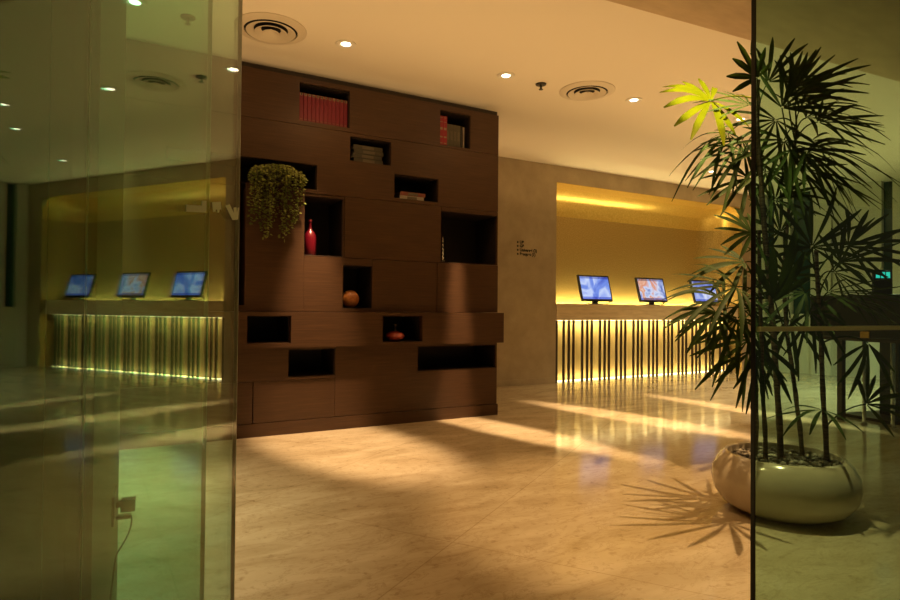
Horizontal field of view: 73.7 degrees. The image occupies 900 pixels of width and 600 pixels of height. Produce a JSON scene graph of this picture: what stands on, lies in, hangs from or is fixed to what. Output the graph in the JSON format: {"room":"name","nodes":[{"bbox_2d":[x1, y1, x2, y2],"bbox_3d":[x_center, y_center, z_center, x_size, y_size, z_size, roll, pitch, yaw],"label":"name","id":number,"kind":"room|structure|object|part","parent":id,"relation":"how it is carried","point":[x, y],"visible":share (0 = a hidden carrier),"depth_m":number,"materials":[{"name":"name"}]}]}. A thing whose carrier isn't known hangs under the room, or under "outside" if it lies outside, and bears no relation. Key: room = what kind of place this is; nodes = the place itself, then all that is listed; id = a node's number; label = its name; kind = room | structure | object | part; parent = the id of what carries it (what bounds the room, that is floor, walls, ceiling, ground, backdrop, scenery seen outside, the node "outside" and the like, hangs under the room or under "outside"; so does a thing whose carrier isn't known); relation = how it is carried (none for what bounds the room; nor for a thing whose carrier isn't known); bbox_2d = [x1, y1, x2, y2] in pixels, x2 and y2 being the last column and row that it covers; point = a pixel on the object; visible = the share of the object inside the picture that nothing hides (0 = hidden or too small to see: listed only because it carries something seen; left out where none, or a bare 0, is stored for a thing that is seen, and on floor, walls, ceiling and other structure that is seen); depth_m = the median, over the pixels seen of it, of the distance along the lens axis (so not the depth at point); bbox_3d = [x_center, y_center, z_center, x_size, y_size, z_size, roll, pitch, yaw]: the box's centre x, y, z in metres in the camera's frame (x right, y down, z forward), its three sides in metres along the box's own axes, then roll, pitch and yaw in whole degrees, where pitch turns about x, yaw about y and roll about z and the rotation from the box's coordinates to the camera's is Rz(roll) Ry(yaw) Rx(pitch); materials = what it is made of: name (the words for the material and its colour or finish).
{"room":"lobby","nodes":[
{"label":"lobby","id":0,"kind":"room"},
{"bbox_2d":[0,0,126,599],"bbox_3d":[-2.341,-0.415,1.119,3.000,2.900,0.740,1,-1,-25],"label":"glass panel","id":1,"kind":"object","parent":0,"point":[44,44],"depth_m":1.37,"materials":[{"name":"green glass"}]},
{"bbox_2d":[111,484,118,526],"bbox_3d":[-1.059,0.647,1.897,0.008,0.090,0.150,1,-1,-25],"label":"wall socket","id":2,"kind":"object","parent":1,"relation":"attached to","point":[114,511],"visible":1,"depth_m":1.84,"materials":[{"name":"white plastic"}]},
{"bbox_2d":[109,496,135,599],"bbox_3d":[-0.944,0.839,1.711,0.056,0.418,0.473,1,-1,-25],"label":"plug adapter","id":3,"kind":"object","parent":1,"relation":"attached to","point":[126,504],"visible":1,"depth_m":1.89,"materials":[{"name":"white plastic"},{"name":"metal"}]},
{"bbox_2d":[117,370,899,599],"bbox_3d":[3.393,1.188,4.157,22.000,0.120,14.000,1,-1,-29],"label":"floor","id":4,"kind":"structure","parent":0,"point":[596,489],"depth_m":3.09,"materials":[{"name":"stone"}]},
{"bbox_2d":[79,0,242,599],"bbox_3d":[-0.563,-0.405,0.890,0.030,2.885,1.507,1,-1,-2],"label":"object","id":5,"kind":"structure","parent":4,"relation":"on","point":[210,2],"depth_m":1.47,"materials":[{"name":"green glass"}]},
{"bbox_2d":[186,201,238,219],"bbox_3d":[-0.568,-0.220,1.456,0.001,0.068,0.353,1,-1,-2],"label":"film lettering","id":6,"kind":"object","parent":5,"relation":"attached to","point":[216,205],"visible":1,"depth_m":1.45,"materials":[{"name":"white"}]},
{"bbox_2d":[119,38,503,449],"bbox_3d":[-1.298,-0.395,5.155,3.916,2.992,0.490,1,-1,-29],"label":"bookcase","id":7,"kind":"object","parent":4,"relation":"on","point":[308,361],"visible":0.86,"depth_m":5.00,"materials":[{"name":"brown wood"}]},
{"bbox_3d":[-2.406,-0.416,4.559,1.396,0.989,0.400,1,-1,-29],"label":"panel","id":8,"kind":"part","parent":7,"relation":"part of","materials":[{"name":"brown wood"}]},
{"bbox_3d":[-2.350,0.809,4.579,1.549,0.328,0.400,1,-1,-29],"label":"cupboard door","id":9,"kind":"part","parent":7,"relation":"part of","materials":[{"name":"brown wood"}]},
{"bbox_3d":[-2.050,0.514,4.744,2.226,0.264,0.406,1,-1,-29],"label":"panel","id":10,"kind":"part","parent":7,"relation":"part of","materials":[{"name":"brown wood"}]},
{"bbox_3d":[-1.550,-0.402,5.025,0.546,0.989,0.414,1,-1,-29],"label":"panel","id":11,"kind":"part","parent":7,"relation":"part of","materials":[{"name":"brown wood"}]},
{"bbox_3d":[-1.426,-0.393,5.348,3.879,2.990,0.029,1,-1,-29],"label":"panel","id":12,"kind":"part","parent":7,"relation":"part of","materials":[{"name":"brown wood"}]},
{"bbox_2d":[247,163,307,241],"bbox_3d":[-1.441,-0.782,4.903,0.500,0.638,0.398,1,-1,-29],"label":"trailing plant","id":13,"kind":"object","parent":7,"relation":"in","point":[266,174],"visible":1,"depth_m":4.79,"materials":[{"name":"green plant"}]},
{"bbox_3d":[-1.475,-0.991,5.000,0.190,0.110,0.190,1,-1,-29],"label":"planter","id":14,"kind":"part","parent":13,"relation":"part of","materials":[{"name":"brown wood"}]},
{"bbox_3d":[-1.373,0.826,5.120,0.669,0.328,0.400,1,-1,-29],"label":"cupboard door","id":15,"kind":"part","parent":7,"relation":"part of","materials":[{"name":"brown wood"}]},
{"bbox_2d":[299,92,302,119],"bbox_3d":[-1.284,-1.618,5.093,0.032,0.236,0.172,1,-1,-29],"label":"book","id":16,"kind":"object","parent":7,"relation":"in","point":[301,94],"visible":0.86,"depth_m":5.02,"materials":[{"name":"red paper"}]},
{"bbox_2d":[303,93,307,120],"bbox_3d":[-1.254,-1.618,5.110,0.032,0.236,0.172,1,-1,-29],"label":"book","id":17,"kind":"object","parent":7,"relation":"in","point":[305,95],"visible":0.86,"depth_m":5.04,"materials":[{"name":"red paper"}]},
{"bbox_2d":[307,94,311,121],"bbox_3d":[-1.223,-1.617,5.127,0.032,0.236,0.172,1,-1,-29],"label":"book","id":18,"kind":"object","parent":7,"relation":"in","point":[309,97],"visible":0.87,"depth_m":5.05,"materials":[{"name":"red paper"}]},
{"bbox_2d":[304,219,315,254],"bbox_3d":[-1.190,-0.532,5.108,0.100,0.306,0.100,1,-1,-29],"label":"bottle","id":19,"kind":"object","parent":7,"relation":"in","point":[310,237],"visible":0.86,"depth_m":5.07,"materials":[{"name":"red glass"}]},
{"bbox_3d":[-1.315,-1.174,5.170,3.875,0.556,0.400,1,-1,-29],"label":"panel","id":20,"kind":"part","parent":7,"relation":"part of","materials":[{"name":"brown wood"}]},
{"bbox_3d":[-1.317,-1.874,5.183,3.867,0.034,0.388,1,-1,-29],"label":"cornice","id":21,"kind":"part","parent":7,"relation":"part of","materials":[{"name":"brown wood"}]},
{"bbox_3d":[-1.311,-1.654,5.177,3.875,0.396,0.400,1,-1,-29],"label":"panel","id":22,"kind":"part","parent":7,"relation":"part of","materials":[{"name":"brown wood"}]},
{"bbox_2d":[311,95,315,121],"bbox_3d":[-1.192,-1.617,5.144,0.032,0.236,0.172,1,-1,-29],"label":"book","id":23,"kind":"object","parent":7,"relation":"in","point":[313,107],"visible":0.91,"depth_m":5.07,"materials":[{"name":"red paper"}]},
{"bbox_2d":[315,95,319,122],"bbox_3d":[-1.162,-1.616,5.161,0.032,0.236,0.172,1,-1,-29],"label":"book","id":24,"kind":"object","parent":7,"relation":"in","point":[317,115],"visible":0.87,"depth_m":5.09,"materials":[{"name":"red paper"}]},
{"bbox_2d":[319,96,323,123],"bbox_3d":[-1.131,-1.616,5.178,0.032,0.236,0.172,1,-1,-29],"label":"book","id":25,"kind":"object","parent":7,"relation":"in","point":[321,120],"visible":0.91,"depth_m":5.10,"materials":[{"name":"red paper"}]},
{"bbox_3d":[-1.159,-0.627,5.255,0.346,0.525,0.394,1,-1,-29],"label":"panel","id":26,"kind":"part","parent":7,"relation":"part of","materials":[{"name":"brown wood"}]},
{"bbox_2d":[324,97,327,123],"bbox_3d":[-1.100,-1.615,5.195,0.032,0.236,0.172,1,-1,-29],"label":"book","id":27,"kind":"object","parent":7,"relation":"in","point":[325,98],"visible":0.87,"depth_m":5.12,"materials":[{"name":"red paper"}]},
{"bbox_2d":[328,97,331,124],"bbox_3d":[-1.069,-1.615,5.212,0.032,0.236,0.172,1,-1,-29],"label":"book","id":28,"kind":"object","parent":7,"relation":"in","point":[329,99],"visible":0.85,"depth_m":5.14,"materials":[{"name":"red paper"}]},
{"bbox_2d":[332,98,335,125],"bbox_3d":[-1.039,-1.614,5.229,0.032,0.236,0.172,1,-1,-29],"label":"book","id":29,"kind":"object","parent":7,"relation":"in","point":[333,99],"visible":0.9,"depth_m":5.16,"materials":[{"name":"red paper"}]},
{"bbox_2d":[335,99,339,125],"bbox_3d":[-1.008,-1.614,5.246,0.032,0.236,0.172,1,-1,-29],"label":"book","id":30,"kind":"object","parent":7,"relation":"in","point":[337,100],"visible":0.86,"depth_m":5.17,"materials":[{"name":"red paper"}]},
{"bbox_3d":[-1.047,-0.129,5.307,0.606,0.460,0.404,1,-1,-29],"label":"panel","id":31,"kind":"part","parent":7,"relation":"part of","materials":[{"name":"brown wood"}]},
{"bbox_2d":[339,100,343,126],"bbox_3d":[-0.977,-1.613,5.263,0.032,0.236,0.172,1,-1,-29],"label":"book","id":32,"kind":"object","parent":7,"relation":"in","point":[341,101],"visible":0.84,"depth_m":5.19,"materials":[{"name":"red paper"}]},
{"bbox_2d":[343,100,346,127],"bbox_3d":[-0.947,-1.613,5.280,0.032,0.236,0.172,1,-1,-29],"label":"book","id":33,"kind":"object","parent":7,"relation":"in","point":[345,102],"visible":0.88,"depth_m":5.21,"materials":[{"name":"red paper"}]},
{"bbox_2d":[343,290,358,307],"bbox_3d":[-0.878,-0.008,5.288,0.154,0.154,0.154,1,-1,-29],"label":"ornament ball","id":34,"kind":"object","parent":7,"relation":"in","point":[350,298],"visible":0.93,"depth_m":5.23,"materials":[{"name":"orange ceramic"}]},
{"bbox_2d":[350,157,382,164],"bbox_3d":[-0.770,-1.230,5.415,0.275,0.038,0.201,1,-1,-29],"label":"book","id":35,"kind":"object","parent":7,"relation":"in","point":[354,158],"visible":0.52,"depth_m":5.33,"materials":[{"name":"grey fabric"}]},
{"bbox_2d":[350,153,381,160],"bbox_3d":[-0.778,-1.269,5.411,0.275,0.038,0.201,1,-1,-29],"label":"book","id":36,"kind":"object","parent":35,"relation":"on","point":[356,155],"visible":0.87,"depth_m":5.32,"materials":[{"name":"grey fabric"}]},
{"bbox_2d":[350,149,382,156],"bbox_3d":[-0.768,-1.307,5.417,0.275,0.038,0.201,1,-1,-29],"label":"book","id":37,"kind":"object","parent":36,"relation":"on","point":[359,151],"visible":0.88,"depth_m":5.33,"materials":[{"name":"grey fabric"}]},
{"bbox_2d":[350,144,382,151],"bbox_3d":[-0.774,-1.346,5.414,0.275,0.038,0.201,1,-1,-29],"label":"book","id":38,"kind":"object","parent":37,"relation":"on","point":[354,146],"visible":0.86,"depth_m":5.32,"materials":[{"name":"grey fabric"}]},
{"bbox_3d":[-0.593,-0.618,5.566,0.938,0.525,0.400,1,-1,-29],"label":"panel","id":39,"kind":"part","parent":7,"relation":"part of","materials":[{"name":"brown wood"}]},
{"bbox_2d":[385,324,404,340],"bbox_3d":[-0.498,0.293,5.439,0.176,0.151,0.176,1,-1,-29],"label":"vase","id":40,"kind":"object","parent":7,"relation":"in","point":[394,335],"visible":1,"depth_m":5.38,"materials":[{"name":"red ceramic"}]},
{"bbox_3d":[-0.500,-0.120,5.613,0.640,0.460,0.400,1,-1,-29],"label":"panel","id":41,"kind":"part","parent":7,"relation":"part of","materials":[{"name":"brown wood"}]},
{"bbox_2d":[394,195,423,200],"bbox_3d":[-0.396,-0.938,5.614,0.245,0.036,0.191,1,-1,-29],"label":"book","id":42,"kind":"object","parent":7,"relation":"in","point":[398,196],"visible":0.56,"depth_m":5.53,"materials":[{"name":"beige paper"}]},
{"bbox_2d":[394,191,424,197],"bbox_3d":[-0.387,-0.973,5.620,0.255,0.034,0.191,1,-1,-29],"label":"book","id":43,"kind":"object","parent":42,"relation":"on","point":[400,192],"visible":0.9,"depth_m":5.54,"materials":[{"name":"red paper"}]},
{"bbox_3d":[-0.356,0.708,5.685,1.645,0.596,0.400,1,-1,-29],"label":"panel","id":44,"kind":"part","parent":7,"relation":"part of","materials":[{"name":"brown wood"}]},
{"bbox_2d":[440,115,442,144],"bbox_3d":[-0.131,-1.603,5.750,0.041,0.275,0.201,1,-1,-29],"label":"book","id":45,"kind":"object","parent":7,"relation":"in","point":[441,117],"visible":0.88,"depth_m":5.66,"materials":[{"name":"red paper"}]},
{"bbox_2d":[441,237,444,261],"bbox_3d":[-0.070,-0.481,5.660,0.040,0.240,0.040,1,-1,-29],"label":"figurine","id":46,"kind":"object","parent":7,"relation":"in","point":[442,253],"visible":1,"depth_m":5.65,"materials":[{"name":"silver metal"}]},
{"bbox_3d":[-0.070,-0.488,5.660,0.026,0.226,0.025,1,-1,-29],"label":"stem","id":47,"kind":"part","parent":46,"relation":"part of","materials":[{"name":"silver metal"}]},
{"bbox_2d":[443,116,446,144],"bbox_3d":[-0.094,-1.603,5.771,0.041,0.275,0.201,1,-1,-29],"label":"book","id":48,"kind":"object","parent":7,"relation":"in","point":[444,117],"visible":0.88,"depth_m":5.68,"materials":[{"name":"red paper"}]},
{"bbox_2d":[447,124,449,145],"bbox_3d":[-0.060,-1.572,5.795,0.038,0.215,0.171,1,-1,-29],"label":"book","id":49,"kind":"object","parent":7,"relation":"in","point":[448,125],"visible":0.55,"depth_m":5.72,"materials":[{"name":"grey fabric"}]},
{"bbox_2d":[450,124,452,145],"bbox_3d":[-0.026,-1.571,5.814,0.038,0.215,0.171,1,-1,-29],"label":"book","id":50,"kind":"object","parent":7,"relation":"in","point":[451,126],"visible":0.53,"depth_m":5.74,"materials":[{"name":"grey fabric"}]},
{"bbox_2d":[453,125,456,146],"bbox_3d":[0.008,-1.571,5.832,0.038,0.215,0.171,1,-1,-29],"label":"book","id":51,"kind":"object","parent":7,"relation":"in","point":[454,126],"visible":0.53,"depth_m":5.76,"materials":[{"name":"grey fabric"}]},
{"bbox_2d":[457,126,459,146],"bbox_3d":[0.041,-1.570,5.851,0.038,0.215,0.171,1,-1,-29],"label":"book","id":52,"kind":"object","parent":7,"relation":"in","point":[458,127],"visible":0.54,"depth_m":5.78,"materials":[{"name":"brown paper"}]},
{"bbox_2d":[460,127,462,147],"bbox_3d":[0.070,-1.568,5.868,0.022,0.212,0.170,1,-1,-29],"label":"book","id":53,"kind":"object","parent":7,"relation":"in","point":[461,128],"visible":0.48,"depth_m":5.79,"materials":[{"name":"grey paper"}]},
{"bbox_2d":[462,127,463,147],"bbox_3d":[0.097,-1.567,5.871,0.012,0.210,0.150,1,-1,-29],"label":"book","id":54,"kind":"object","parent":7,"relation":"in","point":[463,127],"visible":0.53,"depth_m":5.80,"materials":[{"name":"beige paper"}]},
{"bbox_3d":[0.078,-0.111,5.930,0.671,0.460,0.406,1,-1,-29],"label":"panel","id":55,"kind":"part","parent":7,"relation":"part of","materials":[{"name":"brown wood"}]},
{"bbox_3d":[0.098,-0.607,5.949,0.633,0.525,0.400,1,-1,-29],"label":"panel","id":56,"kind":"part","parent":7,"relation":"part of","materials":[{"name":"brown wood"}]},
{"bbox_2d":[555,304,737,382],"bbox_3d":[3.125,0.643,9.627,3.983,1.118,0.482,1,-1,-29],"label":"reception desk","id":57,"kind":"object","parent":4,"relation":"on","point":[594,341],"depth_m":9.20,"materials":[{"name":"stone"}]},
{"bbox_2d":[576,275,612,303],"bbox_3d":[2.211,-0.155,9.129,0.624,0.445,0.240,1,-1,-29],"label":"monitor","id":58,"kind":"object","parent":57,"relation":"on","point":[593,288],"visible":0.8,"depth_m":9.11,"materials":[{"name":"blue glass"}]},
{"bbox_3d":[3.147,0.758,9.582,3.983,0.886,0.040,1,-1,-29],"label":"backing panel","id":59,"kind":"part","parent":57,"relation":"part of","materials":[{"name":"laminate"}]},
{"bbox_2d":[556,304,737,319],"bbox_3d":[3.145,0.200,9.602,3.983,0.232,0.412,1,-1,-29],"label":"countertop","id":60,"kind":"structure","parent":57,"relation":"on","point":[563,311],"depth_m":9.04,"materials":[{"name":"stone"}]},
{"bbox_2d":[634,277,667,304],"bbox_3d":[3.265,-0.137,9.713,0.624,0.445,0.240,1,-1,-29],"label":"monitor","id":61,"kind":"object","parent":57,"relation":"on","point":[651,290],"visible":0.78,"depth_m":9.69,"materials":[{"name":"glass"}]},
{"bbox_2d":[689,280,717,305],"bbox_3d":[4.384,-0.119,10.333,0.624,0.445,0.240,1,-1,-29],"label":"monitor","id":62,"kind":"object","parent":57,"relation":"on","point":[696,296],"visible":0.34,"depth_m":10.28,"materials":[{"name":"blue glass"}]},
{"bbox_2d":[660,37,899,524],"bbox_3d":[1.767,-0.157,3.125,1.290,2.512,1.118,0,-1,20],"label":"potted palm","id":63,"kind":"object","parent":4,"relation":"on","point":[800,484],"visible":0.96,"depth_m":3.06,"materials":[{"name":"green plant"}]},
{"bbox_2d":[711,442,863,524],"bbox_3d":[1.744,0.951,3.139,0.692,0.297,0.692,1,-1,-29],"label":"pot","id":64,"kind":"object","parent":4,"relation":"on","point":[795,485],"depth_m":2.89,"materials":[{"name":"beige ceramic"}]},
{"bbox_2d":[750,0,899,599],"bbox_3d":[1.889,-0.365,2.200,2.204,2.885,0.028,1,-1,-25],"label":"window","id":65,"kind":"structure","parent":4,"relation":"on","point":[754,328],"depth_m":1.74,"materials":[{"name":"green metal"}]},
{"bbox_2d":[810,294,899,428],"bbox_3d":[4.530,0.561,5.845,1.562,1.200,1.000,1,-1,-19],"label":"console table","id":66,"kind":"object","parent":4,"relation":"on","point":[889,340],"visible":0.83,"depth_m":5.69,"materials":[{"name":"black wood"}]},
{"bbox_3d":[3.776,0.772,5.789,0.050,0.764,0.050,1,-1,-19],"label":"post","id":67,"kind":"part","parent":66,"relation":"part of","materials":[{"name":"brown wood"}]},
{"bbox_3d":[3.849,0.769,5.576,0.060,0.764,0.060,1,-1,-19],"label":"leg","id":68,"kind":"part","parent":66,"relation":"part of","materials":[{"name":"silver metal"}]},
{"bbox_3d":[4.353,1.146,5.894,0.750,0.029,0.520,1,-1,-19],"label":"foot plate","id":69,"kind":"part","parent":66,"relation":"part of","materials":[{"name":"black wood"}]},
{"bbox_2d":[872,270,891,293],"bbox_3d":[4.041,-0.166,5.613,0.170,0.235,0.032,0,-1,1],"label":"display","id":70,"kind":"object","parent":66,"relation":"on","point":[884,283],"visible":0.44,"depth_m":5.60,"materials":[{"name":"black plastic"}]},
{"bbox_3d":[3.977,0.768,5.388,0.060,0.764,0.060,1,-1,-19],"label":"leg","id":71,"kind":"part","parent":66,"relation":"part of","materials":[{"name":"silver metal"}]},
{"bbox_2d":[126,0,899,195],"bbox_3d":[1.606,-1.984,7.024,22.439,0.120,7.305,1,-1,-29],"label":"ceiling","id":72,"kind":"structure","parent":0,"point":[452,51],"depth_m":5.03,"materials":[{"name":"beige paint"}]},
{"bbox_2d":[126,0,147,8],"bbox_3d":[-2.113,-1.993,4.023,0.160,0.010,0.160,1,-1,-29],"label":"recessed light","id":73,"kind":"object","parent":72,"relation":"in","point":[139,4],"visible":0.92,"depth_m":4.04,"materials":[{"name":"beige plastic"}]},
{"bbox_2d":[180,14,195,25],"bbox_3d":[-1.845,-1.967,4.225,0.100,0.051,0.100,1,-1,-29],"label":"sprinkler","id":74,"kind":"object","parent":72,"relation":"attached to","point":[187,17],"visible":1,"depth_m":4.21,"materials":[{"name":"grey metal"}]},
{"bbox_2d":[234,12,306,44],"bbox_3d":[-1.312,-1.969,4.397,0.510,0.034,0.510,1,-1,-29],"label":"ceiling vent","id":75,"kind":"object","parent":72,"relation":"in","point":[263,27],"visible":0.98,"depth_m":4.37,"materials":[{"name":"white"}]},
{"bbox_2d":[335,39,355,48],"bbox_3d":[-0.804,-1.973,4.637,0.160,0.010,0.160,1,-1,-29],"label":"recessed light","id":76,"kind":"object","parent":72,"relation":"in","point":[344,44],"visible":1,"depth_m":4.63,"materials":[{"name":"white"}]},
{"bbox_2d":[497,72,514,79],"bbox_3d":[0.489,-1.954,5.234,0.160,0.010,0.160,1,-1,-29],"label":"recessed light","id":77,"kind":"object","parent":72,"relation":"in","point":[504,75],"visible":1,"depth_m":5.23,"materials":[{"name":"white"}]},
{"bbox_2d":[535,82,545,89],"bbox_3d":[0.822,-1.927,5.425,0.100,0.051,0.100,1,-1,-29],"label":"sprinkler","id":78,"kind":"object","parent":72,"relation":"attached to","point":[539,84],"visible":1,"depth_m":5.41,"materials":[{"name":"grey metal"}]},
{"bbox_2d":[559,81,614,100],"bbox_3d":[1.276,-1.930,5.588,0.510,0.034,0.510,1,-1,-29],"label":"ceiling vent","id":79,"kind":"object","parent":72,"relation":"in","point":[583,90],"visible":1,"depth_m":5.55,"materials":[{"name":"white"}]},
{"bbox_2d":[625,97,642,102],"bbox_3d":[1.784,-1.934,5.817,0.160,0.010,0.160,1,-1,-29],"label":"recessed light","id":80,"kind":"object","parent":72,"relation":"in","point":[633,99],"visible":1,"depth_m":5.81,"materials":[{"name":"white"}]},
{"bbox_2d":[732,117,748,121],"bbox_3d":[3.086,-1.915,6.371,0.160,0.010,0.160,1,-1,-29],"label":"recessed light","id":81,"kind":"object","parent":72,"relation":"in","point":[744,118],"visible":0.64,"depth_m":6.37,"materials":[{"name":"white"}]},
{"bbox_2d":[483,156,556,380],"bbox_3d":[-3.710,-0.445,6.100,11.413,3.076,0.900,1,-1,-29],"label":"wall","id":82,"kind":"structure","parent":0,"point":[527,190],"depth_m":8.23,"materials":[{"name":"paint"}]},
{"bbox_2d":[497,377,555,386],"bbox_3d":[-3.506,1.046,5.677,11.403,0.085,0.014,1,-1,-29],"label":"baseboard","id":83,"kind":"structure","parent":82,"relation":"attached to","point":[518,382],"depth_m":8.18,"materials":[{"name":"wood"}]},
{"bbox_2d":[517,240,536,256],"bbox_3d":[1.057,-0.701,8.230,0.337,0.218,0.002,1,-1,-29],"label":"directory lettering","id":84,"kind":"object","parent":82,"relation":"attached to","point":[521,242],"visible":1,"depth_m":8.20,"materials":[{"name":"black metal"}]},
{"bbox_2d":[556,216,741,370],"bbox_3d":[3.046,-0.034,9.993,4.154,2.480,0.551,1,-1,-20],"label":"wall","id":85,"kind":"structure","parent":0,"point":[621,252],"depth_m":10.04,"materials":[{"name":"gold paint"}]},
{"bbox_2d":[557,166,741,207],"bbox_3d":[3.089,-1.753,9.882,4.106,0.236,0.900,1,-1,-29],"label":"wall","id":86,"kind":"structure","parent":0,"point":[567,175],"depth_m":9.25,"materials":[{"name":"paint"}]},
{"bbox_2d":[557,182,739,208],"bbox_3d":[3.216,-1.634,9.649,4.105,0.005,0.368,1,-1,-29],"label":"trim","id":87,"kind":"structure","parent":86,"relation":"attached to","point":[559,185],"depth_m":9.47,"materials":[{"name":"gold metal"}]},
{"bbox_2d":[557,188,741,230],"bbox_3d":[3.154,-1.456,9.755,4.107,0.360,0.620,1,-1,-29],"label":"ceiling","id":88,"kind":"structure","parent":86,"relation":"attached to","point":[570,203],"depth_m":10.03,"materials":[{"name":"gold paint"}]},
{"bbox_2d":[737,194,750,363],"bbox_3d":[7.707,-0.257,12.428,6.478,3.076,0.900,1,-1,-29],"label":"wall","id":89,"kind":"structure","parent":0,"point":[747,256],"depth_m":10.54,"materials":[{"name":"paint"}]},
{"bbox_2d":[607,0,899,81],"bbox_3d":[4.373,-1.949,1.512,21.936,0.296,8.372,1,-1,-29],"label":"ceiling","id":90,"kind":"structure","parent":0,"point":[868,31],"depth_m":3.87,"materials":[{"name":"paint"}]},
{"bbox_2d":[756,178,899,378],"bbox_3d":[7.158,-0.310,9.019,0.370,3.076,4.750,1,-1,-44],"label":"wall","id":91,"kind":"structure","parent":0,"point":[806,358],"depth_m":9.73,"materials":[{"name":"beige paint"}]},
{"bbox_2d":[768,181,892,313],"bbox_3d":[6.272,-0.804,9.963,0.030,2.076,1.825,1,-1,-44],"label":"window","id":92,"kind":"structure","parent":91,"relation":"in","point":[887,185],"depth_m":10.17,"materials":[{"name":"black glass"}]}
]}

